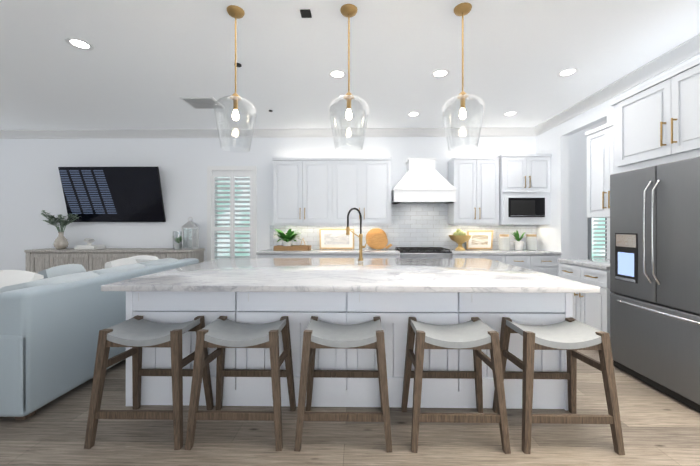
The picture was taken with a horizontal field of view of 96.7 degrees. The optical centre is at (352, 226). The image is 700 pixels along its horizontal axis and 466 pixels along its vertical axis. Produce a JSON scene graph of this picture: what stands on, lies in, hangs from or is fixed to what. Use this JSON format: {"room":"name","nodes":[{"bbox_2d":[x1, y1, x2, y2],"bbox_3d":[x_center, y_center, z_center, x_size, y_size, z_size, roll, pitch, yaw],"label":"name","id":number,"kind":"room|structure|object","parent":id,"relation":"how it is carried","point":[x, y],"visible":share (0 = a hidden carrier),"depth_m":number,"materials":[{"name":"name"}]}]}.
{"room":"kitchen and living room","nodes":[
{"label":"kitchen and living room","id":0,"kind":"room"},
{"bbox_2d":[0,129,591,270],"bbox_3d":[-0.941,-0.184,5.571,11.900,3.000,0.200,0,0,1],"label":"wall","id":1,"kind":"structure","parent":0,"point":[31,188],"depth_m":5.51,"materials":[{"name":"paint"}]},
{"bbox_2d":[58,167,165,221],"bbox_3d":[-4.152,-0.542,5.387,1.705,0.955,0.036,0,12,1],"label":"tv","id":2,"kind":"object","parent":1,"relation":"attached to","point":[112,194],"visible":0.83,"depth_m":5.37,"materials":[{"name":"black"}]},
{"bbox_2d":[207,166,256,260],"bbox_3d":[-2.127,-0.059,5.661,1.325,2.450,0.378,0,0,1],"label":"window shutters","id":3,"kind":"object","parent":1,"relation":"attached to","point":[231,211],"visible":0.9,"depth_m":5.50,"materials":[{"name":"white wood"}]},
{"bbox_2d":[0,127,539,138],"bbox_3d":[-1.753,-1.622,5.432,9.880,0.125,0.105,0,0,1],"label":"crown molding","id":4,"kind":"structure","parent":1,"relation":"attached to","point":[497,131],"depth_m":5.42,"materials":[{"name":"paint"}]},
{"bbox_2d":[270,204,535,248],"bbox_3d":[0.862,0.009,5.432,4.645,0.782,0.013,0,0,1],"label":"tile backsplash","id":5,"kind":"structure","parent":1,"relation":"attached to","point":[419,225],"depth_m":5.43,"materials":[{"name":"white tile"}]},
{"bbox_2d":[272,154,550,224],"bbox_3d":[0.929,-0.585,5.209,4.502,1.140,0.458,0,0,1],"label":"upper cabinet","id":6,"kind":"object","parent":1,"relation":"attached to","point":[508,189],"visible":0.98,"depth_m":5.10,"materials":[{"name":"paint"}]},
{"bbox_2d":[391,158,455,203],"bbox_3d":[1.149,-0.753,5.181,0.988,0.744,0.507,0,0,1],"label":"range hood","id":7,"kind":"object","parent":1,"relation":"attached to","point":[423,181],"visible":0.92,"depth_m":4.98,"materials":[{"name":"paint"}]},
{"bbox_2d":[0,350,699,465],"bbox_3d":[-1.008,1.361,1.430,11.900,0.100,9.680,0,0,1],"label":"floor","id":8,"kind":"structure","parent":0,"point":[659,428],"depth_m":1.93,"materials":[{"name":"brown wood"}]},
{"bbox_2d":[0,255,198,419],"bbox_3d":[-2.639,0.827,3.194,1.000,0.972,2.285,0,0,1],"label":"sofa","id":9,"kind":"object","parent":8,"relation":"on","point":[54,320],"visible":0.67,"depth_m":2.31,"materials":[{"name":"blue fabric"}]},
{"bbox_2d":[24,248,204,272],"bbox_3d":[-3.986,0.853,5.279,2.760,0.925,0.470,0,0,1],"label":"sideboard","id":10,"kind":"object","parent":8,"relation":"on","point":[38,260],"visible":0.23,"depth_m":5.08,"materials":[{"name":"brown wood"}]},
{"bbox_2d":[41,210,80,248],"bbox_3d":[-4.917,0.062,5.225,0.722,0.654,0.286,0,0,1],"label":"vase","id":11,"kind":"object","parent":10,"relation":"on","point":[60,241],"visible":1,"depth_m":5.22,"materials":[{"name":"green plant"}]},
{"bbox_2d":[74,238,105,249],"bbox_3d":[-4.466,0.296,5.297,0.340,0.186,0.240,0,0,1],"label":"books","id":12,"kind":"object","parent":10,"relation":"on","point":[89,245],"visible":1,"depth_m":5.21,"materials":[{"name":"white paper"}]},
{"bbox_2d":[173,231,181,249],"bbox_3d":[-2.933,0.239,5.248,0.178,0.300,0.238,0,0,1],"label":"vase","id":13,"kind":"object","parent":10,"relation":"on","point":[177,244],"visible":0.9,"depth_m":5.19,"materials":[{"name":"clear glass"}]},
{"bbox_2d":[182,217,198,249],"bbox_3d":[-2.737,0.117,5.239,0.194,0.545,0.194,0,0,1],"label":"lantern","id":14,"kind":"object","parent":10,"relation":"on","point":[190,244],"visible":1,"depth_m":5.19,"materials":[{"name":"metal"}]},
{"bbox_2d":[84,315,213,449],"bbox_3d":[-1.293,0.973,2.040,0.569,0.683,0.429,0,0,1],"label":"stool","id":15,"kind":"object","parent":8,"relation":"on","point":[136,333],"visible":0.98,"depth_m":1.88,"materials":[{"name":"brown wood"}]},
{"bbox_2d":[185,316,295,450],"bbox_3d":[-0.696,0.973,2.030,0.569,0.683,0.429,0,0,1],"label":"stool","id":16,"kind":"object","parent":8,"relation":"on","point":[221,333],"visible":1,"depth_m":1.88,"materials":[{"name":"brown wood"}]},
{"bbox_2d":[256,253,287,257],"bbox_3d":[-1.231,0.878,5.143,0.468,0.876,0.657,0,0,1],"label":"base cabinet","id":17,"kind":"object","parent":8,"relation":"on","point":[260,255],"depth_m":4.81,"materials":[{"name":"paint"}]},
{"bbox_2d":[288,253,319,257],"bbox_3d":[-0.772,0.878,5.135,0.566,0.876,0.657,0,0,1],"label":"base cabinet","id":18,"kind":"object","parent":8,"relation":"on","point":[290,255],"depth_m":4.80,"materials":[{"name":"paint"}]},
{"bbox_2d":[320,253,355,257],"bbox_3d":[-0.244,0.878,5.127,0.608,0.876,0.657,0,0,1],"label":"base cabinet","id":19,"kind":"object","parent":8,"relation":"on","point":[322,255],"depth_m":4.80,"materials":[{"name":"paint"}]},
{"bbox_2d":[260,249,399,256],"bbox_3d":[-0.379,0.420,5.122,2.213,0.040,0.672,0,0,1],"label":"countertop","id":20,"kind":"structure","parent":19,"relation":"on","point":[395,253],"depth_m":4.91,"materials":[{"name":"white stone"}]},
{"bbox_2d":[274,228,310,250],"bbox_3d":[-1.060,0.218,5.195,0.686,0.362,0.315,0,0,1],"label":"potted plant","id":21,"kind":"object","parent":20,"relation":"on","point":[288,236],"visible":1,"depth_m":5.12,"materials":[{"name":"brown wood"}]},
{"bbox_2d":[319,228,353,248],"bbox_3d":[-0.274,0.219,5.359,0.600,0.360,0.072,0,0,1],"label":"framed art","id":22,"kind":"object","parent":20,"relation":"on","point":[334,238],"visible":0.94,"depth_m":5.35,"materials":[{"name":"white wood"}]},
{"bbox_2d":[366,228,391,248],"bbox_3d":[0.448,0.216,5.343,0.456,0.367,0.125,0,0,1],"label":"cutting boards","id":23,"kind":"object","parent":20,"relation":"on","point":[377,238],"visible":1,"depth_m":5.32,"materials":[{"name":"brown wood"}]},
{"bbox_2d":[294,316,391,452],"bbox_3d":[-0.052,0.973,2.020,0.569,0.683,0.429,0,0,1],"label":"stool","id":24,"kind":"object","parent":8,"relation":"on","point":[317,333],"visible":1,"depth_m":1.86,"materials":[{"name":"brown wood"}]},
{"bbox_2d":[121,290,572,409],"bbox_3d":[-0.032,0.875,3.037,3.220,0.876,1.595,0,0,1],"label":"kitchen island","id":25,"kind":"object","parent":8,"relation":"on","point":[394,294],"depth_m":2.25,"materials":[{"name":"paint"}]},
{"bbox_2d":[101,258,599,293],"bbox_3d":[-0.023,0.417,2.965,3.300,0.040,1.820,0,0,1],"label":"island countertop","id":26,"kind":"structure","parent":25,"relation":"on","point":[220,275],"depth_m":2.36,"materials":[{"name":"white stone"}]},
{"bbox_2d":[346,208,367,260],"bbox_3d":[0.049,0.095,3.503,0.243,0.606,0.206,0,0,1],"label":"faucet","id":27,"kind":"object","parent":26,"relation":"on","point":[348,230],"visible":1,"depth_m":3.56,"materials":[{"name":"gold metal"}]},
{"bbox_2d":[356,253,399,257],"bbox_3d":[0.335,0.878,5.118,0.784,0.876,0.657,0,0,1],"label":"base cabinet","id":28,"kind":"object","parent":8,"relation":"on","point":[365,255],"depth_m":4.79,"materials":[{"name":"paint"}]},
{"bbox_2d":[395,247,451,257],"bbox_3d":[1.131,0.838,5.054,0.800,0.955,0.718,0,0,1],"label":"range","id":29,"kind":"object","parent":8,"relation":"on","point":[423,252],"visible":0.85,"depth_m":4.78,"materials":[{"name":"metal"}]},
{"bbox_2d":[401,317,510,453],"bbox_3d":[0.628,0.973,2.009,0.569,0.683,0.429,0,0,1],"label":"stool","id":30,"kind":"object","parent":8,"relation":"on","point":[476,334],"visible":1,"depth_m":1.85,"materials":[{"name":"brown wood"}]},
{"bbox_2d":[480,257,507,263],"bbox_3d":[2.147,0.878,5.089,0.390,0.876,0.657,0,0,1],"label":"base cabinet","id":31,"kind":"object","parent":8,"relation":"on","point":[500,259],"depth_m":4.76,"materials":[{"name":"paint"}]},
{"bbox_2d":[508,257,531,269],"bbox_3d":[2.529,0.878,5.082,0.374,0.876,0.657,0,0,1],"label":"base cabinet","id":32,"kind":"object","parent":8,"relation":"on","point":[524,262],"depth_m":4.75,"materials":[{"name":"paint"}]},
{"bbox_2d":[532,253,560,276],"bbox_3d":[2.947,0.878,5.076,0.462,0.876,0.657,0,0,1],"label":"base cabinet","id":33,"kind":"object","parent":8,"relation":"on","point":[544,261],"depth_m":4.75,"materials":[{"name":"paint"}]},
{"bbox_2d":[448,249,559,256],"bbox_3d":[2.357,0.420,5.078,1.642,0.040,0.672,0,0,1],"label":"countertop","id":34,"kind":"structure","parent":33,"relation":"on","point":[468,252],"depth_m":4.76,"materials":[{"name":"white stone"}]},
{"bbox_2d":[449,229,471,250],"bbox_3d":[1.783,0.220,5.167,0.370,0.358,0.370,0,0,1],"label":"pedestal bowl","id":35,"kind":"object","parent":34,"relation":"on","point":[459,237],"visible":1,"depth_m":5.08,"materials":[{"name":"gold metal"}]},
{"bbox_2d":[466,230,492,248],"bbox_3d":[2.170,0.233,5.321,0.440,0.330,0.068,0,0,1],"label":"framed art","id":36,"kind":"object","parent":34,"relation":"on","point":[480,239],"visible":0.88,"depth_m":5.32,"materials":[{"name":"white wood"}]},
{"bbox_2d":[499,234,509,249],"bbox_3d":[2.534,0.268,5.205,0.164,0.262,0.164,0,0,1],"label":"canister","id":37,"kind":"object","parent":34,"relation":"on","point":[504,241],"visible":1,"depth_m":5.14,"materials":[{"name":"white ceramic"}]},
{"bbox_2d":[511,231,525,249],"bbox_3d":[2.765,0.229,5.179,0.302,0.340,0.152,0,0,1],"label":"potted plant","id":38,"kind":"object","parent":34,"relation":"on","point":[518,244],"visible":1,"depth_m":5.14,"materials":[{"name":"green plant"}]},
{"bbox_2d":[526,234,536,249],"bbox_3d":[2.983,0.268,5.197,0.164,0.262,0.164,0,0,1],"label":"canister","id":39,"kind":"object","parent":34,"relation":"on","point":[531,241],"visible":1,"depth_m":5.13,"materials":[{"name":"white ceramic"}]},
{"bbox_2d":[492,317,624,454],"bbox_3d":[1.276,0.973,1.998,0.569,0.683,0.429,0,0,1],"label":"stool","id":40,"kind":"object","parent":8,"relation":"on","point":[571,336],"visible":0.94,"depth_m":1.84,"materials":[{"name":"brown wood"}]},
{"bbox_2d":[558,121,613,333],"bbox_3d":[2.813,0.091,3.440,0.678,2.445,0.750,0,0,1],"label":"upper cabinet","id":41,"kind":"object","parent":8,"relation":"on","point":[591,309],"visible":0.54,"depth_m":3.44,"materials":[{"name":"paint"}]},
{"bbox_2d":[610,156,699,411],"bbox_3d":[2.717,0.415,2.456,0.798,1.795,0.902,0,0,1],"label":"fridge","id":42,"kind":"object","parent":8,"relation":"on","point":[655,275],"visible":1,"depth_m":2.43,"materials":[{"name":"metal"}]},
{"bbox_2d":[610,58,699,173],"bbox_3d":[2.817,0.042,2.460,0.638,2.540,1.200,0,0,1],"label":"tall cabinet","id":43,"kind":"object","parent":8,"relation":"on","point":[657,121],"visible":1,"depth_m":2.58,"materials":[{"name":"paint"}]},
{"bbox_2d":[0,0,699,129],"bbox_3d":[-1.008,-1.739,1.433,11.900,0.100,9.680,0,0,1],"label":"ceiling","id":44,"kind":"structure","parent":0,"point":[144,64],"depth_m":3.13,"materials":[{"name":"paint"}]},
{"bbox_2d":[65,37,93,50],"bbox_3d":[-2.525,-1.683,2.878,0.198,0.006,0.198,0,0,-8],"label":"recessed light","id":45,"kind":"object","parent":44,"relation":"in","point":[81,44],"depth_m":2.87,"materials":[{"name":"white"}]},
{"bbox_2d":[179,97,224,108],"bbox_3d":[-2.042,-1.677,4.250,0.440,0.015,0.380,0,0,1],"label":"ceiling vent","id":46,"kind":"object","parent":44,"relation":"in","point":[201,102],"visible":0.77,"depth_m":4.21,"materials":[{"name":"metal"}]},
{"bbox_2d":[214,5,255,152],"bbox_3d":[-0.919,-1.144,2.441,0.312,1.086,0.312,0,0,1],"label":"pendant light","id":47,"kind":"object","parent":44,"relation":"hanging from","point":[235,12],"visible":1,"depth_m":2.44,"materials":[{"name":"clear glass"}]},
{"bbox_2d":[300,9,311,17],"bbox_3d":[-0.371,-1.681,2.463,0.080,0.011,0.080,0,0,1],"label":"ceiling sensor","id":48,"kind":"object","parent":44,"relation":"attached to","point":[305,13],"depth_m":2.45,"materials":[{"name":"plastic"}]},
{"bbox_2d":[328,70,345,78],"bbox_3d":[-0.170,-1.683,3.450,0.198,0.006,0.198,0,0,-44],"label":"recessed light","id":49,"kind":"object","parent":44,"relation":"in","point":[336,74],"depth_m":3.45,"materials":[{"name":"white"}]},
{"bbox_2d":[329,4,368,151],"bbox_3d":[-0.030,-1.144,2.427,0.312,1.086,0.312,0,0,1],"label":"pendant light","id":50,"kind":"object","parent":44,"relation":"hanging from","point":[348,10],"visible":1,"depth_m":2.41,"materials":[{"name":"clear glass"}]},
{"bbox_2d":[407,112,419,116],"bbox_3d":[0.915,-1.681,4.683,0.198,0.006,0.198,0,0,-8],"label":"recessed light","id":51,"kind":"object","parent":44,"relation":"in","point":[412,114],"depth_m":4.69,"materials":[{"name":"white"}]},
{"bbox_2d":[431,69,449,77],"bbox_3d":[0.965,-1.683,3.432,0.198,0.006,0.198,0,0,-8],"label":"recessed light","id":52,"kind":"object","parent":44,"relation":"in","point":[439,73],"depth_m":3.43,"materials":[{"name":"white"}]},
{"bbox_2d":[442,2,484,151],"bbox_3d":[0.853,-1.144,2.413,0.312,1.086,0.312,0,0,1],"label":"pendant light","id":53,"kind":"object","parent":44,"relation":"hanging from","point":[463,9],"visible":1,"depth_m":2.40,"materials":[{"name":"clear glass"}]},
{"bbox_2d":[503,111,517,115],"bbox_3d":[2.360,-1.681,4.659,0.198,0.006,0.198,0,0,-8],"label":"recessed light","id":54,"kind":"object","parent":44,"relation":"in","point":[511,113],"depth_m":4.65,"materials":[{"name":"white"}]},
{"bbox_2d":[557,68,578,76],"bbox_3d":[2.355,-1.683,3.409,0.198,0.006,0.198,0,0,-8],"label":"recessed light","id":55,"kind":"object","parent":44,"relation":"in","point":[570,71],"depth_m":3.41,"materials":[{"name":"white"}]},
{"bbox_2d":[536,54,699,258],"bbox_3d":[3.175,-0.190,1.064,0.115,3.000,8.680,0,0,1],"label":"wall","id":56,"kind":"structure","parent":0,"point":[554,234],"depth_m":4.75,"materials":[{"name":"paint"}]},
{"bbox_2d":[532,34,699,133],"bbox_3d":[3.064,-1.627,1.003,0.105,0.125,8.550,0,0,1],"label":"crown molding","id":57,"kind":"structure","parent":56,"relation":"attached to","point":[678,54],"depth_m":3.48,"materials":[{"name":"paint"}]},
{"bbox_3d":[3.911,-0.186,4.253,1.255,3.000,2.680,0,0,1],"label":"wall","id":58,"kind":"structure","parent":0,"visible":0},
{"bbox_2d":[588,218,606,258],"bbox_3d":[4.226,-0.085,5.343,0.320,1.400,0.086,0,0,1],"label":"window","id":59,"kind":"structure","parent":58,"relation":"in","point":[597,238],"depth_m":5.35,"materials":[{"name":"paint"}]}
]}

